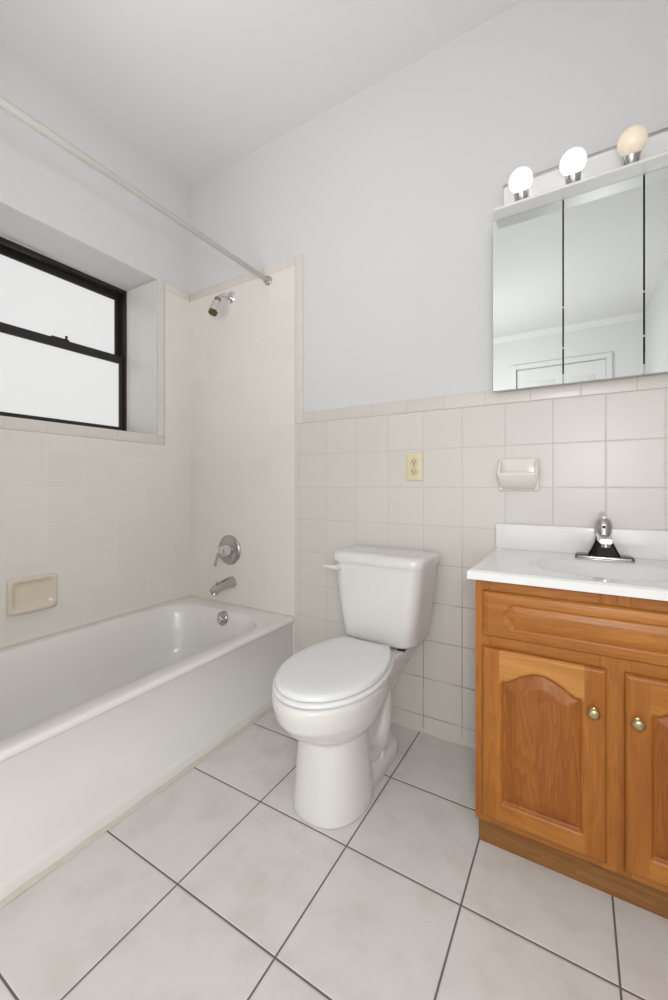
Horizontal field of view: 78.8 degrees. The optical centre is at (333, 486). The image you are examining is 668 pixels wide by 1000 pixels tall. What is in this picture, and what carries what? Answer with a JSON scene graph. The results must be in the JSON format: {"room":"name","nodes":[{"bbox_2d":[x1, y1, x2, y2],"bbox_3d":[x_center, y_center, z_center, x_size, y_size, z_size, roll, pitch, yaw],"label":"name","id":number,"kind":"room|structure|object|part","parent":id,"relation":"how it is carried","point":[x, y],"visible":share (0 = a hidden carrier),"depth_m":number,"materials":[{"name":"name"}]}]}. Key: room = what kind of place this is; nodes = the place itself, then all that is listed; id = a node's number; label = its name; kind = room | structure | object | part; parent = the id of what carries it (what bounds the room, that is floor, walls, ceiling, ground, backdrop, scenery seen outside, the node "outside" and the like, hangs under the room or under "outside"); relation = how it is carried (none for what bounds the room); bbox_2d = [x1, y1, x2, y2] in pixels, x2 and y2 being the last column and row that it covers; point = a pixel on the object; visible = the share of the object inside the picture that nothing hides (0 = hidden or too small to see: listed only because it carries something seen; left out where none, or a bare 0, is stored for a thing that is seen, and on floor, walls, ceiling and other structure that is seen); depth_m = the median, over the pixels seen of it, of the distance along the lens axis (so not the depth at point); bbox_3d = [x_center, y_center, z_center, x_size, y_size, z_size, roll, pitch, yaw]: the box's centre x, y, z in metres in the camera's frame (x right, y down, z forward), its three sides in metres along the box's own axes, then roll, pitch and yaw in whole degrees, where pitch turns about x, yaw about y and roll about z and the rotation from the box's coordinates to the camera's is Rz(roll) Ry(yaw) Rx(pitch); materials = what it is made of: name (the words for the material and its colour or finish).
{"room":"bathroom","nodes":[
{"label":"bathroom","id":0,"kind":"room"},
{"bbox_2d":[0,40,189,440],"bbox_3d":[-1.914,-0.380,0.923,0.360,2.740,3.590,0,0,31],"label":"wall","id":1,"kind":"structure","parent":0,"point":[53,204],"depth_m":1.88,"materials":[{"name":"paint"}]},
{"bbox_2d":[6,573,56,615],"bbox_3d":[-1.231,0.440,1.672,0.045,0.144,0.181,0,0,31],"label":"soap dish","id":2,"kind":"object","parent":1,"relation":"attached to","point":[24,595],"visible":1,"depth_m":1.67,"materials":[{"name":"ceramic"}]},
{"bbox_2d":[0,235,127,430],"bbox_3d":[-1.438,-0.695,1.952,0.080,0.843,0.898,0,0,31],"label":"window","id":3,"kind":"structure","parent":1,"relation":"in","point":[63,327],"depth_m":2.04,"materials":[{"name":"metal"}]},
{"bbox_3d":[-1.457,-0.898,1.963,0.005,0.337,0.818,0,0,31],"label":"pane","id":4,"kind":"part","parent":3,"relation":"part of","materials":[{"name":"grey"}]},
{"bbox_3d":[-1.430,-0.515,1.947,0.005,0.365,0.828,0,0,31],"label":"pane","id":5,"kind":"part","parent":3,"relation":"part of","materials":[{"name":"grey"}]},
{"bbox_3d":[-1.457,-0.900,1.963,0.025,0.401,0.874,0,0,31],"label":"sash","id":6,"kind":"part","parent":3,"relation":"part of","materials":[{"name":"brown metal"}]},
{"bbox_3d":[-1.430,-0.515,1.947,0.028,0.445,0.874,0,0,31],"label":"sash","id":7,"kind":"part","parent":3,"relation":"part of","materials":[{"name":"brown metal"}]},
{"bbox_2d":[0,416,164,444],"bbox_3d":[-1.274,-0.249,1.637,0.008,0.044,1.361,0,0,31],"label":"trim","id":8,"kind":"structure","parent":1,"relation":"attached to","point":[5,423],"depth_m":1.82,"materials":[{"name":"tile"}]},
{"bbox_2d":[0,290,189,647],"bbox_3d":[-1.232,-0.043,1.709,0.007,2.065,1.528,0,0,31],"label":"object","id":9,"kind":"structure","parent":1,"relation":"attached to","point":[110,518],"depth_m":1.92,"materials":[{"name":"tile"}]},
{"bbox_2d":[127,280,156,435],"bbox_3d":[-1.066,-0.690,2.251,0.260,0.836,0.007,0,0,31],"label":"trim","id":10,"kind":"structure","parent":1,"relation":"attached to","point":[142,300],"depth_m":2.24,"materials":[{"name":"paint"}]},
{"bbox_2d":[157,278,164,436],"bbox_3d":[-0.937,-0.697,2.204,0.008,0.850,0.043,0,0,31],"label":"trim","id":11,"kind":"structure","parent":1,"relation":"attached to","point":[160,283],"depth_m":2.20,"materials":[{"name":"tile"}]},
{"bbox_2d":[165,282,188,300],"bbox_3d":[-0.883,-1.099,2.294,0.008,0.046,0.164,0,0,31],"label":"trim","id":12,"kind":"structure","parent":1,"relation":"attached to","point":[170,288],"depth_m":2.28,"materials":[{"name":"tile"}]},
{"bbox_2d":[0,0,523,185],"bbox_3d":[-0.785,-1.800,0.250,2.990,0.100,3.790,0,0,31],"label":"ceiling","id":13,"kind":"structure","parent":0,"point":[198,86],"depth_m":1.65,"materials":[{"name":"paint"}]},
{"bbox_2d":[0,709,667,999],"bbox_3d":[-0.651,1.040,0.171,2.680,0.100,3.790,0,0,31],"label":"floor","id":14,"kind":"structure","parent":0,"point":[215,887],"depth_m":0.96,"materials":[{"name":"tile"}]},
{"bbox_2d":[0,595,293,909],"bbox_3d":[-0.895,0.809,1.511,0.774,0.362,1.523,0,0,31],"label":"bathtub","id":15,"kind":"object","parent":14,"relation":"on","point":[99,718],"visible":0.94,"depth_m":1.45,"materials":[{"name":"ceramic"}]},
{"bbox_3d":[-0.570,0.675,2.088,0.072,0.073,0.030,0,0,31],"label":"overflow plate","id":16,"kind":"part","parent":15,"relation":"part of","materials":[{"name":"silver metal"}]},
{"bbox_2d":[272,545,439,829],"bbox_3d":[0.065,0.622,1.404,0.418,0.736,0.710,0,0,31],"label":"toilet","id":17,"kind":"object","parent":14,"relation":"on","point":[333,696],"visible":1,"depth_m":1.28,"materials":[{"name":"ceramic"}]},
{"bbox_3d":[-0.005,0.318,1.620,0.076,0.030,0.038,0,0,31],"label":"flush lever","id":18,"kind":"part","parent":17,"relation":"part of","materials":[{"name":"ceramic"}]},
{"bbox_3d":[-0.002,0.593,1.303,0.334,0.016,0.456,0,0,31],"label":"seat","id":19,"kind":"part","parent":17,"relation":"part of","materials":[{"name":"plastic"}]},
{"bbox_3d":[0.001,0.572,1.307,0.318,0.022,0.454,0,0,31],"label":"seat lid","id":20,"kind":"part","parent":17,"relation":"part of","materials":[{"name":"plastic"}]},
{"bbox_3d":[0.055,0.796,1.397,0.327,0.388,0.689,0,0,31],"label":"bowl","id":21,"kind":"part","parent":17,"relation":"part of","materials":[{"name":"ceramic"}]},
{"bbox_3d":[0.198,0.442,1.609,0.378,0.303,0.190,0,0,34],"label":"tank","id":22,"kind":"part","parent":17,"relation":"part of","materials":[{"name":"ceramic"}]},
{"bbox_3d":[0.197,0.275,1.608,0.393,0.041,0.206,0,0,34],"label":"tank lid","id":23,"kind":"part","parent":17,"relation":"part of","materials":[{"name":"ceramic"}]},
{"bbox_2d":[475,580,667,918],"bbox_3d":[0.761,0.619,1.124,0.632,0.742,0.481,0,0,31],"label":"vanity cabinet","id":24,"kind":"object","parent":14,"relation":"on","point":[571,687],"visible":0.98,"depth_m":0.98,"materials":[{"name":"brown wood"}]},
{"bbox_3d":[0.519,0.655,1.025,0.278,0.454,0.018,0,0,31],"label":"door","id":25,"kind":"part","parent":24,"relation":"part of","materials":[{"name":"brown wood"}]},
{"bbox_3d":[0.532,0.274,1.040,0.248,0.052,0.018,0,0,31],"label":"frame rail","id":26,"kind":"part","parent":24,"relation":"part of","materials":[{"name":"brown wood"}]},
{"bbox_3d":[0.532,0.407,1.040,0.248,0.075,0.018,0,0,31],"label":"frame rail","id":27,"kind":"part","parent":24,"relation":"part of","materials":[{"name":"brown wood"}]},
{"bbox_3d":[0.532,0.879,1.040,0.248,0.049,0.018,0,0,31],"label":"frame rail","id":28,"kind":"part","parent":24,"relation":"part of","materials":[{"name":"brown wood"}]},
{"bbox_2d":[467,523,667,600],"bbox_3d":[0.765,0.232,1.131,0.664,0.196,0.474,0,0,31],"label":"sink","id":29,"kind":"object","parent":24,"relation":"in","point":[524,554],"visible":0.8,"depth_m":1.23,"materials":[{"name":"ceramic"}]},
{"bbox_2d":[467,548,667,600],"bbox_3d":[0.765,0.273,1.130,0.664,0.102,0.473,0,0,31],"label":"countertop","id":30,"kind":"structure","parent":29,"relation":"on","point":[641,578],"depth_m":1.12,"materials":[{"name":"stone"}]},
{"bbox_2d":[575,512,634,561],"bbox_3d":[0.823,0.152,1.238,0.154,0.144,0.148,0,0,31],"label":"sink faucet","id":31,"kind":"object","parent":30,"relation":"on","point":[603,547],"visible":1,"depth_m":1.25,"materials":[{"name":"silver metal"}]},
{"bbox_3d":[0.850,0.095,1.284,0.020,0.031,0.041,0,0,31],"label":"lever","id":32,"kind":"part","parent":31,"relation":"part of","materials":[{"name":"silver metal"}]},
{"bbox_3d":[0.812,0.157,1.220,0.040,0.034,0.105,0,0,31],"label":"spout","id":33,"kind":"part","parent":31,"relation":"part of","materials":[{"name":"silver metal"}]},
{"bbox_3d":[0.844,0.218,1.273,0.154,0.012,0.052,0,0,31],"label":"plate","id":34,"kind":"part","parent":31,"relation":"part of","materials":[{"name":"silver metal"}]},
{"bbox_3d":[0.654,0.338,0.945,0.590,0.120,0.018,0,0,31],"label":"drawer","id":35,"kind":"part","parent":24,"relation":"part of","materials":[{"name":"brown wood"}]},
{"bbox_3d":[0.606,0.529,0.950,0.026,0.026,0.023,0,0,31],"label":"knob","id":36,"kind":"part","parent":24,"relation":"part of","materials":[{"name":"gold metal"}]},
{"bbox_3d":[0.679,0.529,0.907,0.026,0.026,0.023,0,0,31],"label":"knob","id":37,"kind":"part","parent":24,"relation":"part of","materials":[{"name":"gold metal"}]},
{"bbox_3d":[0.789,0.655,0.865,0.278,0.454,0.018,0,0,31],"label":"door","id":38,"kind":"part","parent":24,"relation":"part of","materials":[{"name":"brown wood"}]},
{"bbox_3d":[0.796,0.274,0.882,0.248,0.052,0.018,0,0,31],"label":"frame rail","id":39,"kind":"part","parent":24,"relation":"part of","materials":[{"name":"brown wood"}]},
{"bbox_3d":[0.796,0.407,0.882,0.248,0.075,0.018,0,0,31],"label":"frame rail","id":40,"kind":"part","parent":24,"relation":"part of","materials":[{"name":"brown wood"}]},
{"bbox_3d":[0.796,0.879,0.882,0.248,0.049,0.018,0,0,31],"label":"frame rail","id":41,"kind":"part","parent":24,"relation":"part of","materials":[{"name":"brown wood"}]},
{"bbox_2d":[190,0,667,411],"bbox_3d":[0.165,-0.380,1.843,2.990,2.740,0.120,0,0,31],"label":"wall","id":42,"kind":"structure","parent":0,"point":[388,196],"depth_m":1.65,"materials":[{"name":"paint"}]},
{"bbox_2d":[208,291,234,315],"bbox_3d":[-0.596,-0.964,2.128,0.064,0.176,0.157,0,0,31],"label":"shower","id":43,"kind":"object","parent":42,"relation":"attached to","point":[213,310],"visible":1,"depth_m":2.09,"materials":[{"name":"silver metal"}]},
{"bbox_3d":[-0.582,-0.998,2.146,0.022,0.063,0.107,0,0,26],"label":"arm","id":44,"kind":"part","parent":43,"relation":"part of","materials":[{"name":"silver metal"}]},
{"bbox_2d":[210,576,235,594],"bbox_3d":[-0.585,0.519,2.127,0.060,0.074,0.146,0,0,31],"label":"tub spout","id":45,"kind":"object","parent":42,"relation":"attached to","point":[229,582],"visible":1,"depth_m":2.11,"materials":[{"name":"silver metal"}]},
{"bbox_2d":[213,535,240,565],"bbox_3d":[-0.586,0.341,2.163,0.160,0.160,0.086,0,0,31],"label":"shower valve","id":46,"kind":"object","parent":42,"relation":"attached to","point":[229,550],"visible":1,"depth_m":2.16,"materials":[{"name":"silver metal"}]},
{"bbox_3d":[-0.611,0.376,2.148,0.053,0.090,0.028,0,0,-8],"label":"lever handle","id":47,"kind":"part","parent":46,"relation":"part of","materials":[{"name":"silver metal"}]},
{"bbox_2d":[189,257,294,301],"bbox_3d":[-0.516,-1.098,2.175,0.760,0.045,0.008,0,0,31],"label":"trim","id":48,"kind":"structure","parent":42,"relation":"attached to","point":[290,262],"depth_m":2.15,"materials":[{"name":"tile"}]},
{"bbox_2d":[190,266,294,654],"bbox_3d":[-0.516,-0.043,2.175,0.760,2.065,0.007,0,0,31],"label":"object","id":49,"kind":"structure","parent":42,"relation":"attached to","point":[242,357],"depth_m":2.15,"materials":[{"name":"tile"}]},
{"bbox_2d":[295,254,302,423],"bbox_3d":[-0.170,-0.713,1.969,0.046,0.814,0.008,0,0,31],"label":"trim","id":50,"kind":"structure","parent":42,"relation":"attached to","point":[298,259],"depth_m":1.96,"materials":[{"name":"tile"}]},
{"bbox_2d":[406,453,422,480],"bbox_3d":[0.329,-0.082,1.663,0.070,0.114,0.009,0,0,31],"label":"wall outlet","id":51,"kind":"object","parent":42,"relation":"attached to","point":[414,461],"visible":1,"depth_m":1.66,"materials":[{"name":"beige plastic"}]},
{"bbox_2d":[410,467,417,475],"bbox_3d":[0.328,-0.062,1.661,0.033,0.033,0.003,0,0,31],"label":"receptacle","id":52,"kind":"object","parent":51,"relation":"attached to","point":[413,470],"depth_m":1.66,"materials":[{"name":"beige plastic"}]},
{"bbox_2d":[410,458,417,465],"bbox_3d":[0.328,-0.102,1.661,0.033,0.033,0.003,0,0,31],"label":"receptacle","id":53,"kind":"object","parent":51,"relation":"attached to","point":[413,461],"depth_m":1.66,"materials":[{"name":"beige plastic"}]},
{"bbox_2d":[391,717,474,748],"bbox_3d":[0.565,0.980,1.518,1.740,0.020,0.015,0,0,31],"label":"trim","id":54,"kind":"structure","parent":42,"relation":"attached to","point":[412,726],"depth_m":1.62,"materials":[{"name":"beige tile"}]},
{"bbox_2d":[295,388,667,743],"bbox_3d":[0.571,0.343,1.528,1.770,1.295,0.007,0,0,31],"label":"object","id":55,"kind":"structure","parent":42,"relation":"attached to","point":[607,453],"depth_m":1.59,"materials":[{"name":"tile"}]},
{"bbox_2d":[303,373,667,422],"bbox_3d":[0.590,-0.332,1.516,1.724,0.053,0.008,0,0,31],"label":"trim","id":56,"kind":"structure","parent":42,"relation":"attached to","point":[655,381],"depth_m":1.51,"materials":[{"name":"tile"}]},
{"bbox_2d":[497,458,539,490],"bbox_3d":[0.650,-0.044,1.441,0.136,0.118,0.062,0,0,31],"label":"soap dish","id":57,"kind":"object","parent":42,"relation":"attached to","point":[513,474],"visible":1,"depth_m":1.44,"materials":[{"name":"ceramic"}]},
{"bbox_3d":[0.601,-0.069,1.476,0.010,0.057,0.051,0,0,31],"label":"arm","id":58,"kind":"part","parent":57,"relation":"part of","materials":[{"name":"ceramic"}]},
{"bbox_2d":[497,472,538,488],"bbox_3d":[0.650,-0.022,1.440,0.133,0.060,0.060,0,0,31],"label":"tray","id":59,"kind":"object","parent":57,"relation":"on","point":[506,480],"depth_m":1.43,"materials":[{"name":"ceramic"}]},
{"bbox_3d":[0.705,-0.069,1.414,0.010,0.057,0.051,0,0,31],"label":"arm","id":60,"kind":"part","parent":57,"relation":"part of","materials":[{"name":"ceramic"}]},
{"bbox_2d":[493,151,667,391],"bbox_3d":[0.855,-0.658,1.301,0.656,0.624,0.104,0,0,31],"label":"medicine cabinet","id":61,"kind":"object","parent":42,"relation":"attached to","point":[580,268],"visible":1,"depth_m":1.33,"materials":[{"name":"mirror"}]},
{"bbox_2d":[493,200,561,390],"bbox_3d":[0.671,-0.653,1.419,0.219,0.615,0.003,0,0,31],"label":"mirror glass","id":62,"kind":"object","parent":61,"relation":"attached to","point":[527,242],"depth_m":1.41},
{"bbox_3d":[0.676,-0.653,1.428,0.219,0.615,0.016,0,0,31],"label":"mirror door","id":63,"kind":"part","parent":61,"relation":"part of","materials":[{"name":"silver metal"}]},
{"bbox_3d":[0.865,-0.653,1.315,0.213,0.615,0.016,0,0,31],"label":"mirror door","id":64,"kind":"part","parent":61,"relation":"part of","materials":[{"name":"silver metal"}]},
{"bbox_2d":[564,175,642,382],"bbox_3d":[0.860,-0.653,1.307,0.213,0.615,0.003,0,0,31],"label":"mirror glass","id":65,"kind":"object","parent":61,"relation":"attached to","point":[603,223],"depth_m":1.30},
{"bbox_2d":[645,167,667,373],"bbox_3d":[1.048,-0.653,1.195,0.215,0.615,0.003,0,0,31],"label":"mirror glass","id":66,"kind":"object","parent":61,"relation":"attached to","point":[656,178],"depth_m":1.23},
{"bbox_2d":[496,523,667,560],"bbox_3d":[0.880,0.179,1.325,0.664,0.091,0.022,0,0,31],"label":"backsplash","id":67,"kind":"structure","parent":42,"relation":"attached to","point":[637,543],"depth_m":1.36,"materials":[{"name":"ceramic"}]},
{"bbox_2d":[503,125,667,204],"bbox_3d":[0.843,-1.018,1.281,0.582,0.105,0.152,0,0,31],"label":"vanity light","id":68,"kind":"object","parent":42,"relation":"attached to","point":[635,144],"visible":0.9,"depth_m":1.28,"materials":[{"name":"silver metal"}]},
{"bbox_2d":[509,167,532,200],"bbox_3d":[0.630,-1.015,1.372,0.075,0.098,0.091,0,0,31],"label":"bulb","id":69,"kind":"object","parent":68,"relation":"attached to","point":[521,180],"depth_m":1.35,"materials":[{"name":"white glass"}]},
{"bbox_2d":[559,147,586,184],"bbox_3d":[0.761,-1.015,1.295,0.075,0.098,0.091,0,0,31],"label":"bulb","id":70,"kind":"object","parent":68,"relation":"attached to","point":[573,164],"depth_m":1.28,"materials":[{"name":"white glass"}]},
{"bbox_2d":[617,125,647,165],"bbox_3d":[0.891,-1.015,1.217,0.075,0.098,0.091,0,0,31],"label":"bulb","id":71,"kind":"object","parent":68,"relation":"attached to","point":[632,146],"depth_m":1.20,"materials":[{"name":"beige glass"}]},
{"bbox_3d":[-1.315,-0.380,0.796,0.800,2.740,0.125,0,0,31],"label":"wall","id":72,"kind":"structure","parent":0,"visible":0},
{"bbox_2d":[0,95,271,285],"bbox_3d":[-0.722,-1.043,1.405,0.046,0.046,1.528,0,0,31],"label":"shower curtain rod","id":73,"kind":"object","parent":72,"relation":"attached to","point":[7,106],"visible":1,"depth_m":1.35,"materials":[{"name":"metal"}]}
]}

